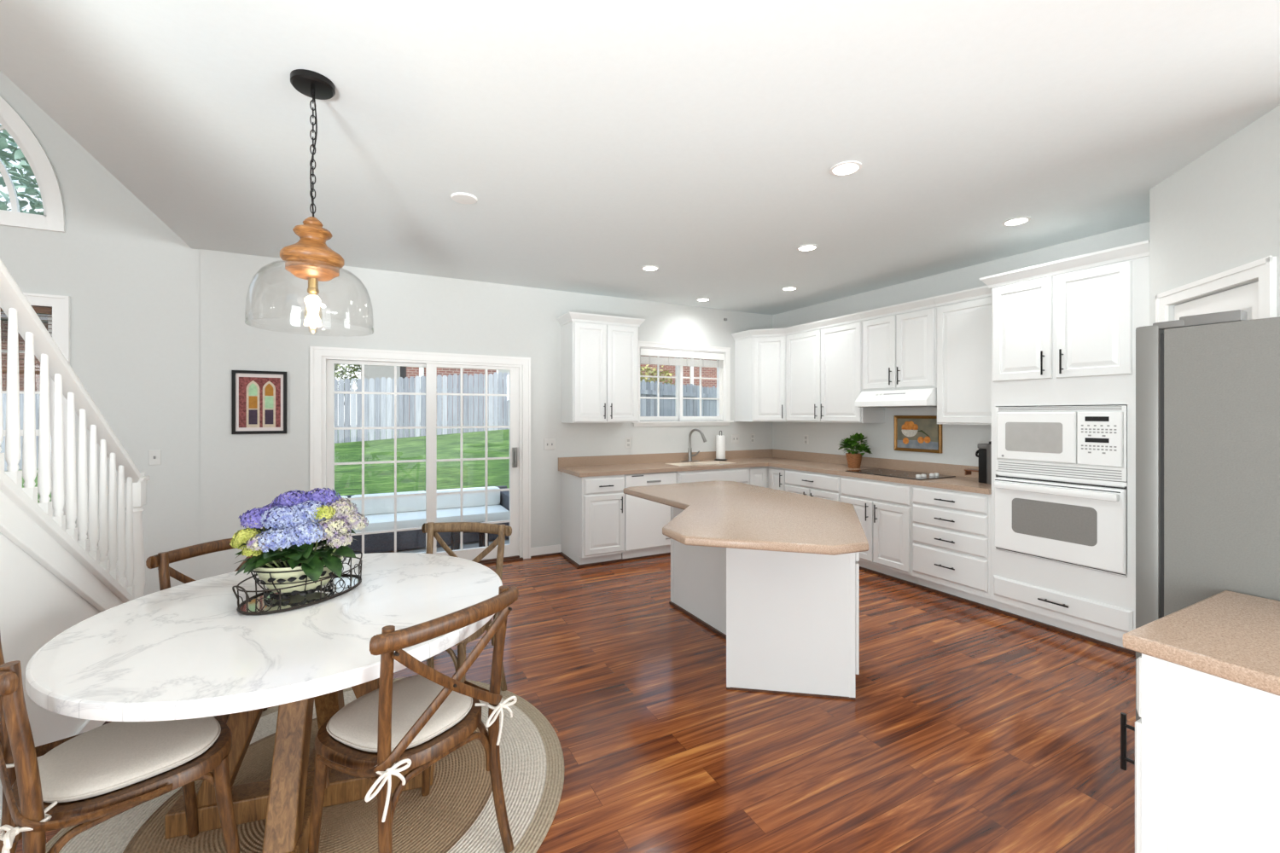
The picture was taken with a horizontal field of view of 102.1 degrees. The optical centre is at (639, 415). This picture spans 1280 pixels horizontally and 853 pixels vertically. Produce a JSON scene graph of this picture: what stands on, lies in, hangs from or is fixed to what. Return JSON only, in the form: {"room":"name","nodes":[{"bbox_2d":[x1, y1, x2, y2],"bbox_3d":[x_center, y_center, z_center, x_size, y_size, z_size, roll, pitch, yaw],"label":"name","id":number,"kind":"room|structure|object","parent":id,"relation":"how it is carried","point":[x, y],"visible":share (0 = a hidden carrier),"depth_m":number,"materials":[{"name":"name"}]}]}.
{"room":"eat-in kitchen","nodes":[
{"label":"eat-in kitchen","id":0,"kind":"room"},
{"bbox_2d":[0,532,100,813],"bbox_3d":[-2.162,0.277,1.620,0.100,2.364,3.070,0,0,-28],"label":"wall","id":1,"kind":"structure","parent":0,"point":[36,606],"depth_m":1.95,"materials":[{"name":"white paint"}]},
{"bbox_2d":[0,720,105,827],"bbox_3d":[-2.111,1.400,1.644,0.014,0.082,3.065,0,0,-28],"label":"baseboard","id":2,"kind":"structure","parent":1,"relation":"attached to","point":[88,725],"depth_m":2.29,"materials":[{"name":"white paint"}]},
{"bbox_2d":[0,70,772,596],"bbox_3d":[-3.423,-1.341,4.180,11.788,5.600,0.150,0,0,-28],"label":"wall","id":3,"kind":"structure","parent":0,"point":[240,474],"depth_m":4.15,"materials":[{"name":"paint"}]},
{"bbox_2d":[0,96,65,232],"bbox_3d":[-5.233,-1.958,3.208,2.416,1.283,0.126,0,0,-28],"label":"window","id":4,"kind":"structure","parent":3,"relation":"in","point":[53,218],"depth_m":3.66,"materials":[{"name":"white paint"}]},
{"bbox_2d":[0,126,19,212],"bbox_3d":[-5.250,-1.911,3.242,1.890,1.040,0.030,0,0,-28],"label":"grille","id":5,"kind":"object","parent":4,"relation":"attached to","point":[11,189],"depth_m":3.65,"materials":[{"name":"white paint"}]},
{"bbox_2d":[1,292,70,529],"bbox_3d":[-4.631,0.117,3.542,1.092,1.945,0.170,0,0,-28],"label":"window","id":6,"kind":"structure","parent":3,"relation":"in","point":[61,305],"depth_m":3.71,"materials":[{"name":"white paint"}]},
{"bbox_2d":[1,349,39,394],"bbox_3d":[-4.643,-0.318,3.565,0.816,0.843,0.018,0,0,-28],"label":"grille","id":7,"kind":"object","parent":6,"relation":"attached to","point":[2,351],"depth_m":3.68,"materials":[{"name":"white paint"}]},
{"bbox_2d":[0,306,52,373],"bbox_3d":[-4.618,-0.532,3.517,0.892,0.473,0.045,0,0,-28],"label":"blind","id":8,"kind":"object","parent":6,"relation":"attached to","point":[46,311],"visible":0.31,"depth_m":3.67,"materials":[{"name":"brown wood"}]},
{"bbox_2d":[148,449,161,465],"bbox_3d":[-3.707,0.325,3.952,0.072,0.116,0.016,0,0,-28],"label":"light switch","id":9,"kind":"object","parent":3,"relation":"attached to","point":[154,456],"visible":1,"depth_m":3.95,"materials":[{"name":"white plastic"}]},
{"bbox_2d":[231,370,287,434],"bbox_3d":[-3.115,-0.104,4.243,0.368,0.516,0.022,0,0,-28],"label":"framed picture","id":10,"kind":"object","parent":3,"relation":"attached to","point":[258,398],"visible":1,"depth_m":4.24,"materials":[{"name":"red paper"}]},
{"bbox_2d":[238,377,280,427],"bbox_3d":[-3.115,-0.104,4.243,0.280,0.410,0.001,0,0,-28],"label":"print","id":11,"kind":"object","parent":10,"relation":"attached to","point":[259,398],"depth_m":4.24,"materials":[{"name":"paper"}]},
{"bbox_2d":[309,346,530,563],"bbox_3d":[-1.993,0.436,4.904,1.903,2.045,0.185,0,0,-28],"label":"door","id":12,"kind":"structure","parent":3,"relation":"in","point":[322,360],"depth_m":4.89,"materials":[{"name":"white paint"}]},
{"bbox_2d":[334,365,425,553],"bbox_3d":[-2.369,0.426,4.769,0.772,1.765,0.018,0,0,-28],"label":"grille","id":13,"kind":"object","parent":12,"relation":"attached to","point":[363,392],"depth_m":4.78,"materials":[{"name":"white paint"}]},
{"bbox_2d":[436,368,510,550],"bbox_3d":[-1.630,0.426,5.086,0.696,1.765,0.018,0,0,-28],"label":"grille","id":14,"kind":"object","parent":12,"relation":"attached to","point":[461,394],"depth_m":5.10,"materials":[{"name":"white paint"}]},
{"bbox_2d":[479,552,559,564],"bbox_3d":[-2.146,1.449,4.737,2.948,0.020,0.040,0,0,-28],"label":"trim","id":15,"kind":"structure","parent":3,"relation":"attached to","point":[553,554],"depth_m":5.20,"materials":[{"name":"brown wood"}]},
{"bbox_2d":[530,544,561,556],"bbox_3d":[-2.145,1.399,4.753,2.965,0.080,0.014,0,0,-28],"label":"baseboard","id":16,"kind":"structure","parent":3,"relation":"attached to","point":[552,549],"depth_m":5.36,"materials":[{"name":"white paint"}]},
{"bbox_2d":[543,438,554,450],"bbox_3d":[-0.939,0.306,5.381,0.118,0.116,0.014,0,0,-28],"label":"light switch","id":17,"kind":"object","parent":3,"relation":"attached to","point":[549,445],"visible":1,"depth_m":5.38,"materials":[{"name":"white plastic"}]},
{"bbox_2d":[559,552,622,568],"bbox_3d":[-0.512,1.449,5.298,0.469,0.020,0.555,0,0,-28],"label":"trim","id":18,"kind":"structure","parent":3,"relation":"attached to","point":[561,554],"depth_m":5.08,"materials":[{"name":"brown wood"}]},
{"bbox_2d":[556,311,645,423],"bbox_3d":[-0.408,-0.469,5.445,0.847,1.095,0.385,0,0,-28],"label":"upper cabinet","id":19,"kind":"object","parent":3,"relation":"attached to","point":[600,352],"visible":1,"depth_m":5.29,"materials":[{"name":"white paint"}]},
{"bbox_2d":[625,437,631,448],"bbox_3d":[-0.132,0.311,5.804,0.072,0.116,0.008,0,0,-28],"label":"wall outlet","id":20,"kind":"object","parent":3,"relation":"attached to","point":[628,440],"visible":1,"depth_m":5.80,"materials":[{"name":"white plastic"}]},
{"bbox_2d":[630,340,733,426],"bbox_3d":[0.497,-0.355,6.192,1.400,0.969,0.200,0,0,-28],"label":"window","id":21,"kind":"structure","parent":3,"relation":"in","point":[723,418],"depth_m":6.20,"materials":[{"name":"white paint"}]},
{"bbox_2d":[640,356,676,416],"bbox_3d":[0.215,-0.360,6.097,0.498,0.748,0.018,0,0,-28],"label":"grille","id":22,"kind":"object","parent":21,"relation":"attached to","point":[658,376],"depth_m":6.09,"materials":[{"name":"white paint"}]},
{"bbox_2d":[640,348,724,367],"bbox_3d":[0.515,-0.673,6.157,1.168,0.174,0.036,0,0,-28],"label":"window blind","id":23,"kind":"object","parent":21,"relation":"attached to","point":[654,353],"visible":1,"depth_m":6.13,"materials":[{"name":"white fabric"}]},
{"bbox_2d":[682,359,718,416],"bbox_3d":[0.739,-0.360,6.325,0.533,0.748,0.018,0,0,-28],"label":"grille","id":24,"kind":"object","parent":21,"relation":"attached to","point":[700,377],"depth_m":6.32,"materials":[{"name":"white paint"}]},
{"bbox_2d":[731,434,738,443],"bbox_3d":[1.197,0.299,6.492,0.118,0.116,0.014,0,0,-28],"label":"light switch","id":25,"kind":"object","parent":3,"relation":"attached to","point":[735,438],"visible":1,"depth_m":6.49,"materials":[{"name":"white plastic"}]},
{"bbox_2d":[731,328,786,421],"bbox_3d":[1.587,-0.469,6.336,0.664,1.095,0.648,0,0,-28],"label":"upper cabinet","id":26,"kind":"object","parent":3,"relation":"attached to","point":[760,355],"visible":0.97,"depth_m":6.16,"materials":[{"name":"white paint"}]},
{"bbox_2d":[558,448,978,478],"bbox_3d":[1.134,0.495,4.762,2.925,0.100,3.023,0,0,-28],"label":"backsplash","id":27,"kind":"structure","parent":3,"relation":"attached to","point":[921,467],"depth_m":5.73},
{"bbox_2d":[15,552,1135,852],"bbox_3d":[-0.971,1.519,-0.301,12.000,0.120,10.363,0,0,-28],"label":"floor","id":28,"kind":"structure","parent":0,"point":[968,728],"depth_m":2.38,"materials":[{"name":"red laminate"}]},
{"bbox_2d":[0,258,149,612],"bbox_3d":[-2.539,-0.141,1.319,1.115,3.241,3.295,0,0,-28],"label":"staircase","id":29,"kind":"structure","parent":28,"relation":"on","point":[114,579],"depth_m":2.17,"materials":[{"name":"white paint"}]},
{"bbox_2d":[45,677,564,852],"bbox_3d":[-1.173,1.452,1.994,1.746,0.012,1.746,0,0,-28],"label":"round rug","id":30,"kind":"object","parent":28,"relation":"on","point":[457,815],"visible":0.31,"depth_m":1.89,"materials":[{"name":"fabric"}]},
{"bbox_2d":[0,634,240,852],"bbox_3d":[-1.511,1.012,1.470,0.528,0.876,0.536,0,0,34],"label":"dining chair","id":31,"kind":"object","parent":30,"relation":"on","point":[23,804],"visible":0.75,"depth_m":1.31,"materials":[{"name":"brown wood"}]},
{"bbox_2d":[0,716,221,852],"bbox_3d":[-1.508,1.013,1.487,0.516,0.148,0.446,0,0,34],"label":"seat cushion","id":32,"kind":"object","parent":31,"relation":"on","point":[113,756],"visible":0.77,"depth_m":1.43,"materials":[{"name":"fabric"}]},
{"bbox_2d":[145,537,267,723],"bbox_3d":[-1.731,1.012,2.268,0.536,0.876,0.528,0,0,24],"label":"dining chair","id":33,"kind":"object","parent":30,"relation":"on","point":[161,561],"visible":0.1,"depth_m":2.22,"materials":[{"name":"brown wood"}]},
{"bbox_2d":[25,552,502,852],"bbox_3d":[-1.228,1.071,1.936,1.380,0.749,1.380,0,0,-28],"label":"dining table","id":34,"kind":"object","parent":30,"relation":"on","point":[185,651],"visible":0.77,"depth_m":1.66,"materials":[{"name":"white stone"}]},
{"bbox_2d":[232,550,362,615],"bbox_3d":[-1.305,0.641,2.013,0.310,0.107,0.495,0,0,19],"label":"wire tray","id":35,"kind":"object","parent":34,"relation":"on","point":[258,604],"visible":0.8,"depth_m":1.92,"materials":[{"name":"metal"}]},
{"bbox_2d":[254,554,343,593],"bbox_3d":[-1.326,0.618,2.016,0.296,0.106,0.210,0,0,-21],"label":"pot","id":36,"kind":"object","parent":35,"relation":"on","point":[334,564],"depth_m":1.94,"materials":[{"name":"beige ceramic"}]},
{"bbox_2d":[229,488,368,593],"bbox_3d":[-1.321,0.484,2.016,0.461,0.374,0.390,0,0,-22],"label":"hydrangea","id":37,"kind":"object","parent":35,"relation":"on","point":[285,522],"visible":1,"depth_m":1.95,"materials":[{"name":"blue plant"}]},
{"bbox_2d":[239,576,359,611],"bbox_3d":[-1.305,0.693,2.013,0.288,0.004,0.436,0,0,19],"label":"mirror","id":38,"kind":"object","parent":35,"relation":"on","point":[296,602],"depth_m":1.94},
{"bbox_2d":[308,585,518,852],"bbox_3d":[-0.730,1.012,1.673,0.536,0.876,0.528,0,0,34],"label":"dining chair","id":39,"kind":"object","parent":30,"relation":"on","point":[330,753],"visible":0.87,"depth_m":1.53,"materials":[{"name":"brown wood"}]},
{"bbox_2d":[325,674,517,822],"bbox_3d":[-0.746,1.013,1.675,0.446,0.148,0.516,0,0,34],"label":"seat cushion","id":40,"kind":"object","parent":39,"relation":"on","point":[355,725],"visible":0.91,"depth_m":1.63,"materials":[{"name":"fabric"}]},
{"bbox_2d":[421,522,511,691],"bbox_3d":[-0.949,1.012,2.545,0.528,0.876,0.536,0,0,8],"label":"dining chair","id":41,"kind":"object","parent":30,"relation":"on","point":[432,529],"visible":0.35,"depth_m":2.74,"materials":[{"name":"brown wood"}]},
{"bbox_2d":[561,471,624,564],"bbox_3d":[-0.475,1.022,5.252,0.447,0.874,0.664,0,0,-28],"label":"base cabinet","id":42,"kind":"object","parent":28,"relation":"on","point":[593,508],"visible":0.97,"depth_m":5.02,"materials":[{"name":"white paint"}]},
{"bbox_2d":[622,552,670,561],"bbox_3d":[0.656,1.449,5.603,1.884,0.020,0.018,0,0,-28],"label":"trim","id":43,"kind":"structure","parent":28,"relation":"on","point":[665,554],"depth_m":5.29,"materials":[{"name":"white wood"}]},
{"bbox_2d":[622,471,676,558],"bbox_3d":[-0.013,1.025,5.503,0.596,0.868,0.592,0,0,-28],"label":"dishwasher","id":44,"kind":"object","parent":28,"relation":"on","point":[645,520],"visible":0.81,"depth_m":5.22,"materials":[{"name":"white paint"}]},
{"bbox_2d":[676,467,749,484],"bbox_3d":[0.685,1.022,5.852,0.955,0.874,0.657,0,0,-28],"label":"base cabinet","id":45,"kind":"object","parent":28,"relation":"on","point":[741,474],"visible":0.09,"depth_m":5.60,"materials":[{"name":"white paint"}]},
{"bbox_2d":[623,480,868,700],"bbox_3d":[0.566,1.002,3.147,1.410,0.914,2.030,0,0,-28],"label":"kitchen island","id":46,"kind":"object","parent":28,"relation":"on","point":[773,573],"visible":1,"depth_m":2.72,"materials":[{"name":"white paint"}]},
{"bbox_2d":[623,480,868,555],"bbox_3d":[0.566,0.565,3.147,1.410,0.040,2.030,0,0,-28],"label":"island countertop","id":47,"kind":"structure","parent":46,"relation":"on","point":[719,514],"depth_m":2.71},
{"bbox_2d":[749,466,785,491],"bbox_3d":[1.544,1.022,6.179,0.870,0.874,0.870,0,0,-28],"label":"base cabinet","id":48,"kind":"object","parent":28,"relation":"on","point":[768,477],"visible":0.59,"depth_m":5.88,"materials":[{"name":"white paint"}]},
{"bbox_2d":[558,448,991,494],"bbox_3d":[1.134,0.515,4.762,2.925,0.140,3.023,0,0,-28],"label":"countertop","id":49,"kind":"structure","parent":48,"relation":"on","point":[579,467],"depth_m":5.47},
{"bbox_2d":[681,428,706,462],"bbox_3d":[0.626,0.351,6.009,0.240,0.387,0.229,0,0,-28],"label":"faucet","id":50,"kind":"object","parent":49,"relation":"on","point":[689,451],"visible":1,"depth_m":6.06,"materials":[{"name":"metal"}]},
{"bbox_2d":[664,460,734,465],"bbox_3d":[0.689,0.622,5.855,0.770,0.150,0.335,0,0,-28],"label":"sink","id":51,"kind":"object","parent":49,"relation":"in","point":[716,462],"visible":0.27,"depth_m":5.97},
{"bbox_2d":[714,430,727,460],"bbox_3d":[0.972,0.366,6.233,0.150,0.357,0.150,0,0,-28],"label":"paper towel holder","id":52,"kind":"object","parent":49,"relation":"on","point":[720,439],"visible":1,"depth_m":6.19,"materials":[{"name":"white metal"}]},
{"bbox_2d":[845,453,862,468],"bbox_3d":[2.212,0.471,5.345,0.164,0.148,0.164,0,0,-28],"label":"pot","id":53,"kind":"object","parent":49,"relation":"on","point":[854,460],"depth_m":5.29,"materials":[{"name":"ceramic"}]},
{"bbox_2d":[837,432,872,468],"bbox_3d":[2.218,0.361,5.342,0.233,0.368,0.360,0,0,-28],"label":"basil","id":54,"kind":"object","parent":49,"relation":"on","point":[853,458],"visible":1,"depth_m":5.29,"materials":[{"name":"plant"}]},
{"bbox_2d":[845,468,955,480],"bbox_3d":[2.382,0.529,4.780,0.490,0.032,0.770,0,0,-28],"label":"cooktop","id":55,"kind":"object","parent":49,"relation":"in","point":[882,472],"visible":1,"depth_m":4.73,"materials":[{"name":"black glass"}]},
{"bbox_2d":[964,441,991,484],"bbox_3d":[2.786,0.375,4.156,0.150,0.340,0.310,0,0,-28],"label":"coffee machine","id":56,"kind":"object","parent":49,"relation":"on","point":[985,450],"visible":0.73,"depth_m":4.13,"materials":[{"name":"grey plastic"}]},
{"bbox_2d":[964,469,978,475],"bbox_3d":[2.741,0.471,4.242,0.090,0.047,0.115,0,0,-28],"label":"shelf","id":57,"kind":"object","parent":56,"relation":"attached to","point":[968,472],"depth_m":4.25,"materials":[{"name":"wood"}]},
{"bbox_2d":[784,468,840,501],"bbox_3d":[2.020,1.022,5.502,0.662,0.874,0.765,0,0,-28],"label":"base cabinet","id":58,"kind":"object","parent":28,"relation":"on","point":[817,485],"visible":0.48,"depth_m":5.32,"materials":[{"name":"white paint"}]},
{"bbox_2d":[840,476,917,583],"bbox_3d":[2.369,1.022,4.831,0.662,0.874,0.743,0,0,-28],"label":"base cabinet","id":59,"kind":"object","parent":28,"relation":"on","point":[883,509],"visible":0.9,"depth_m":4.59,"materials":[{"name":"white paint"}]},
{"bbox_2d":[912,484,997,608],"bbox_3d":[2.687,1.022,4.221,0.662,0.874,0.630,0,0,-28],"label":"base cabinet","id":60,"kind":"object","parent":28,"relation":"on","point":[951,530],"visible":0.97,"depth_m":4.05,"materials":[{"name":"white paint"}]},
{"bbox_2d":[859,566,1135,656],"bbox_3d":[2.292,1.449,4.521,0.020,0.020,3.303,0,0,-28],"label":"trim","id":61,"kind":"structure","parent":28,"relation":"on","point":[1054,628],"depth_m":3.74,"materials":[{"name":"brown wood"}]},
{"bbox_2d":[979,239,1149,648],"bbox_3d":[3.026,0.222,3.572,0.665,2.475,0.943,0,0,-28],"label":"tall cabinet","id":62,"kind":"object","parent":28,"relation":"on","point":[1063,331],"visible":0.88,"depth_m":3.38,"materials":[{"name":"white paint"}]},
{"bbox_2d":[994,471,1127,576],"bbox_3d":[2.985,0.693,3.566,0.628,0.569,0.738,0,0,-28],"label":"wall oven","id":63,"kind":"object","parent":62,"relation":"in","point":[1081,522],"visible":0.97,"depth_m":3.39,"materials":[{"name":"white metal"}]},
{"bbox_2d":[995,405,1127,482],"bbox_3d":[2.948,0.173,3.546,0.452,0.462,0.735,0,0,-28],"label":"microwave","id":64,"kind":"object","parent":62,"relation":"in","point":[1085,442],"visible":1,"depth_m":3.40,"materials":[{"name":"white plastic"}]},
{"bbox_2d":[1120,653,1279,852],"bbox_3d":[1.665,1.022,1.193,0.664,0.874,0.668,0,0,-28],"label":"base cabinet","id":65,"kind":"object","parent":28,"relation":"on","point":[1207,763],"visible":0.77,"depth_m":1.19,"materials":[{"name":"white paint"}]},
{"bbox_2d":[1122,590,1279,696],"bbox_3d":[1.665,0.565,1.175,0.696,0.040,0.637,0,0,-28],"label":"countertop","id":66,"kind":"structure","parent":65,"relation":"on","point":[1233,637],"depth_m":1.27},
{"bbox_2d":[1135,309,1279,721],"bbox_3d":[2.318,0.566,1.687,0.910,1.786,0.902,0,0,-28],"label":"refrigerator","id":67,"kind":"object","parent":28,"relation":"on","point":[1207,386],"visible":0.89,"depth_m":1.67,"materials":[{"name":"metal"}]},
{"bbox_2d":[0,0,1279,315],"bbox_3d":[1.581,-1.457,1.028,6.245,0.300,10.363,0,0,-28],"label":"ceiling","id":68,"kind":"structure","parent":0,"point":[596,142],"depth_m":2.31,"materials":[{"name":"paint"}]},
{"bbox_2d":[244,69,373,336],"bbox_3d":[-1.281,-0.812,2.028,0.425,0.987,0.425,0,0,-28],"label":"pendant lamp","id":69,"kind":"object","parent":68,"relation":"hanging from","point":[310,258],"visible":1,"depth_m":1.99,"materials":[{"name":"black metal"}]},
{"bbox_2d":[307,278,319,294],"bbox_3d":[-1.281,-0.506,2.028,0.040,0.060,0.040,0,0,-28],"label":"socket","id":70,"kind":"object","parent":69,"relation":"attached to","point":[312,288],"depth_m":2.01,"materials":[{"name":"gold metal"}]},
{"bbox_2d":[450,192,477,203],"bbox_3d":[-1.057,-1.301,3.114,0.152,0.012,0.152,0,0,-28],"label":"cover plate","id":71,"kind":"object","parent":68,"relation":"attached to","point":[462,198],"visible":1,"depth_m":3.09,"materials":[{"name":"white paint"}]},
{"bbox_2d":[640,265,658,271],"bbox_3d":[0.090,-1.302,4.593,0.160,0.007,0.160,0,0,-28],"label":"recessed light","id":72,"kind":"object","parent":68,"relation":"in","point":[648,268],"visible":1,"depth_m":4.59,"materials":[{"name":"white plastic"}]},
{"bbox_2d":[643,267,657,270],"bbox_3d":[0.090,-1.304,4.593,0.126,0.002,0.126,0,0,-28],"label":"diffuser","id":73,"kind":"object","parent":72,"relation":"attached to","point":[644,268],"depth_m":4.61,"materials":[{"name":"white plastic"}]},
{"bbox_2d":[781,286,797,290],"bbox_3d":[1.540,-1.302,5.335,0.160,0.007,0.160,0,0,-28],"label":"recessed light","id":74,"kind":"object","parent":68,"relation":"in","point":[787,288],"visible":1,"depth_m":5.34,"materials":[{"name":"white plastic"}]},
{"bbox_2d":[797,244,818,251],"bbox_3d":[1.303,-1.302,4.032,0.160,0.007,0.160,0,0,-28],"label":"recessed light","id":75,"kind":"object","parent":68,"relation":"in","point":[809,247],"visible":1,"depth_m":4.03,"materials":[{"name":"white plastic"}]},
{"bbox_2d":[798,245,815,250],"bbox_3d":[1.303,-1.304,4.032,0.126,0.002,0.126,0,0,-28],"label":"diffuser","id":76,"kind":"object","parent":75,"relation":"attached to","point":[801,247],"depth_m":4.03,"materials":[{"name":"white plastic"}]},
{"bbox_2d":[829,161,861,176],"bbox_3d":[1.088,-1.302,2.738,0.160,0.007,0.160,0,0,-28],"label":"recessed light","id":77,"kind":"object","parent":68,"relation":"in","point":[846,168],"visible":1,"depth_m":2.73,"materials":[{"name":"white paint"}]},
{"bbox_2d":[832,163,858,174],"bbox_3d":[1.088,-1.304,2.738,0.126,0.002,0.126,0,0,-28],"label":"diffuser","id":78,"kind":"object","parent":77,"relation":"attached to","point":[839,168],"depth_m":2.73,"materials":[{"name":"white plastic"}]},
{"bbox_2d":[1001,216,1030,226],"bbox_3d":[2.533,-1.302,3.483,0.160,0.007,0.160,0,0,-28],"label":"recessed light","id":79,"kind":"object","parent":68,"relation":"in","point":[1016,221],"visible":1,"depth_m":3.48,"materials":[{"name":"white plastic"}]},
{"bbox_2d":[1005,218,1027,225],"bbox_3d":[2.533,-1.304,3.483,0.126,0.002,0.126,0,0,-28],"label":"diffuser","id":80,"kind":"object","parent":79,"relation":"attached to","point":[1013,221],"depth_m":3.48,"materials":[{"name":"white plastic"}]},
{"bbox_2d":[772,221,1149,466],"bbox_3d":[2.683,0.076,5.085,0.120,2.766,4.183,0,0,-28],"label":"wall","id":81,"kind":"structure","parent":0,"point":[960,443],"depth_m":5.02,"materials":[{"name":"paint"}]},
{"bbox_2d":[784,312,884,423],"bbox_3d":[2.089,-0.469,5.675,0.385,1.095,1.062,0,0,-28],"label":"upper cabinet","id":82,"kind":"object","parent":81,"relation":"attached to","point":[824,357],"visible":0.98,"depth_m":5.52,"materials":[{"name":"white paint"}]},
{"bbox_2d":[854,388,936,407],"bbox_3d":[2.475,-0.154,4.851,0.450,0.158,0.745,0,0,-28],"label":"range hood","id":83,"kind":"object","parent":81,"relation":"attached to","point":[926,397],"visible":0.86,"depth_m":4.69,"materials":[{"name":"white metal"}]},
{"bbox_2d":[859,296,936,391],"bbox_3d":[2.509,-0.626,4.869,0.385,0.780,0.752,0,0,-28],"label":"upper cabinet","id":84,"kind":"object","parent":81,"relation":"attached to","point":[899,340],"visible":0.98,"depth_m":4.75,"materials":[{"name":"white paint"}]},
{"bbox_2d":[894,415,942,453],"bbox_3d":[2.659,0.178,4.967,0.032,0.348,0.478,0,0,-28],"label":"framed painting","id":85,"kind":"object","parent":81,"relation":"attached to","point":[916,433],"visible":0.98,"depth_m":4.95,"materials":[{"name":"paper"}]},
{"bbox_2d":[932,285,991,424],"bbox_3d":[2.821,-0.469,4.271,0.384,1.095,0.593,0,0,-28],"label":"upper cabinet","id":86,"kind":"object","parent":81,"relation":"attached to","point":[964,317],"visible":0.63,"depth_m":4.24,"materials":[{"name":"white paint"}]},
{"bbox_2d":[1149,104,1279,325],"bbox_3d":[2.857,0.076,2.536,0.100,2.766,0.933,0,0,17],"label":"wall","id":87,"kind":"structure","parent":0,"point":[1219,212],"depth_m":2.50,"materials":[{"name":"paint"}]},
{"bbox_2d":[1155,256,1277,322],"bbox_3d":[2.823,0.392,2.541,0.079,2.135,0.749,0,0,17],"label":"door frame","id":88,"kind":"structure","parent":87,"relation":"in","point":[1259,299],"depth_m":2.42,"materials":[{"name":"white paint"}]},
{"label":"outside","id":89,"kind":"structure","parent":0,"visible":0},
{"bbox_2d":[17,424,509,502],"bbox_3d":[-11.448,0.997,17.659,44.000,1.175,26.100,0,0,-28],"label":"lawn","id":90,"kind":"structure","parent":89,"point":[379,478],"depth_m":11.57,"materials":[{"name":"green plant"}]},
{"bbox_2d":[0,124,43,215],"bbox_3d":[-24.375,-5.296,20.088,11.974,13.926,7.890,0,0,-12],"label":"tree","id":91,"kind":"object","parent":90,"relation":"on","point":[25,181],"visible":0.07,"depth_m":19.18,"materials":[{"name":"green plant"}]},
{"bbox_2d":[0,311,47,426],"bbox_3d":[-23.139,-1.841,20.084,12.300,7.600,8.000,0,0,-28],"label":"brick house","id":92,"kind":"structure","parent":90,"relation":"on","point":[36,361],"depth_m":17.36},
{"bbox_2d":[0,372,649,471],"bbox_3d":[-10.888,0.042,13.336,25.103,2.874,0.127,0,0,-27],"label":"picket fence","id":93,"kind":"object","parent":90,"relation":"on","point":[377,407],"visible":0.13,"depth_m":15.29,"materials":[{"name":"grey wood"}]},
{"bbox_2d":[334,364,361,438],"bbox_3d":[-9.518,-0.618,16.682,1.174,3.160,1.146,0,0,-28],"label":"shrub","id":94,"kind":"object","parent":90,"relation":"on","point":[344,371],"visible":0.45,"depth_m":16.67,"materials":[{"name":"green plant"}]},
{"bbox_2d":[360,365,400,430],"bbox_3d":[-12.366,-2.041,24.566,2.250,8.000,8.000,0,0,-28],"label":"house","id":95,"kind":"structure","parent":90,"relation":"on","point":[370,371],"depth_m":21.50,"materials":[{"name":"grey"}]},
{"bbox_2d":[400,355,716,426],"bbox_3d":[-4.117,-2.541,28.860,17.450,9.000,8.000,0,0,-28],"label":"brick house","id":96,"kind":"structure","parent":90,"relation":"on","point":[688,371],"depth_m":23.78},
{"bbox_2d":[640,364,675,385],"bbox_3d":[0.138,0.228,12.192,1.790,2.870,1.004,0,0,-28],"label":"shrub","id":97,"kind":"object","parent":90,"relation":"on","point":[648,369],"visible":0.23,"depth_m":12.15,"materials":[{"name":"green plant"}]},
{"bbox_2d":[640,380,716,421],"bbox_3d":[0.378,0.277,11.005,0.136,2.024,6.253,0,0,38],"label":"picket fence","id":98,"kind":"object","parent":90,"relation":"on","point":[648,406],"visible":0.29,"depth_m":11.56,"materials":[{"name":"grey wood"}]},
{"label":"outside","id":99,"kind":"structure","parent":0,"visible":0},
{"bbox_2d":[371,538,509,553],"bbox_3d":[-3.085,1.669,5.926,18.000,0.180,2.637,0,0,-28],"label":"floor","id":100,"kind":"structure","parent":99,"point":[474,544],"depth_m":6.14,"materials":[{"name":"concrete"}]},
{"bbox_2d":[335,485,509,554],"bbox_3d":[-2.961,1.269,6.305,2.830,0.580,0.820,0,0,-28],"label":"outdoor sofa","id":101,"kind":"object","parent":100,"relation":"on","point":[410,510],"visible":0.38,"depth_m":6.30,"materials":[{"name":"white fabric"}]},
{"bbox_2d":[349,490,425,515],"bbox_3d":[-3.115,1.097,6.459,0.880,0.235,0.235,0,0,-28],"label":"cushion","id":102,"kind":"object","parent":101,"relation":"on","point":[416,503],"depth_m":6.37,"materials":[{"name":"white fabric"}]},
{"bbox_2d":[335,504,509,533],"bbox_3d":[-2.968,1.274,6.189,2.690,0.130,0.620,0,0,-28],"label":"seat cushion","id":103,"kind":"object","parent":101,"relation":"on","point":[383,520],"depth_m":6.29,"materials":[{"name":"white fabric"}]},
{"bbox_2d":[436,486,500,509],"bbox_3d":[-2.316,1.097,6.875,0.880,0.235,0.235,0,0,-28],"label":"cushion","id":104,"kind":"object","parent":101,"relation":"on","point":[469,500],"depth_m":6.79,"materials":[{"name":"white fabric"}]},
{"bbox_2d":[450,521,488,550],"bbox_3d":[-1.981,1.429,6.015,0.400,0.300,0.320,0,0,-28],"label":"stool","id":105,"kind":"object","parent":100,"relation":"on","point":[455,537],"visible":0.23,"depth_m":5.95,"materials":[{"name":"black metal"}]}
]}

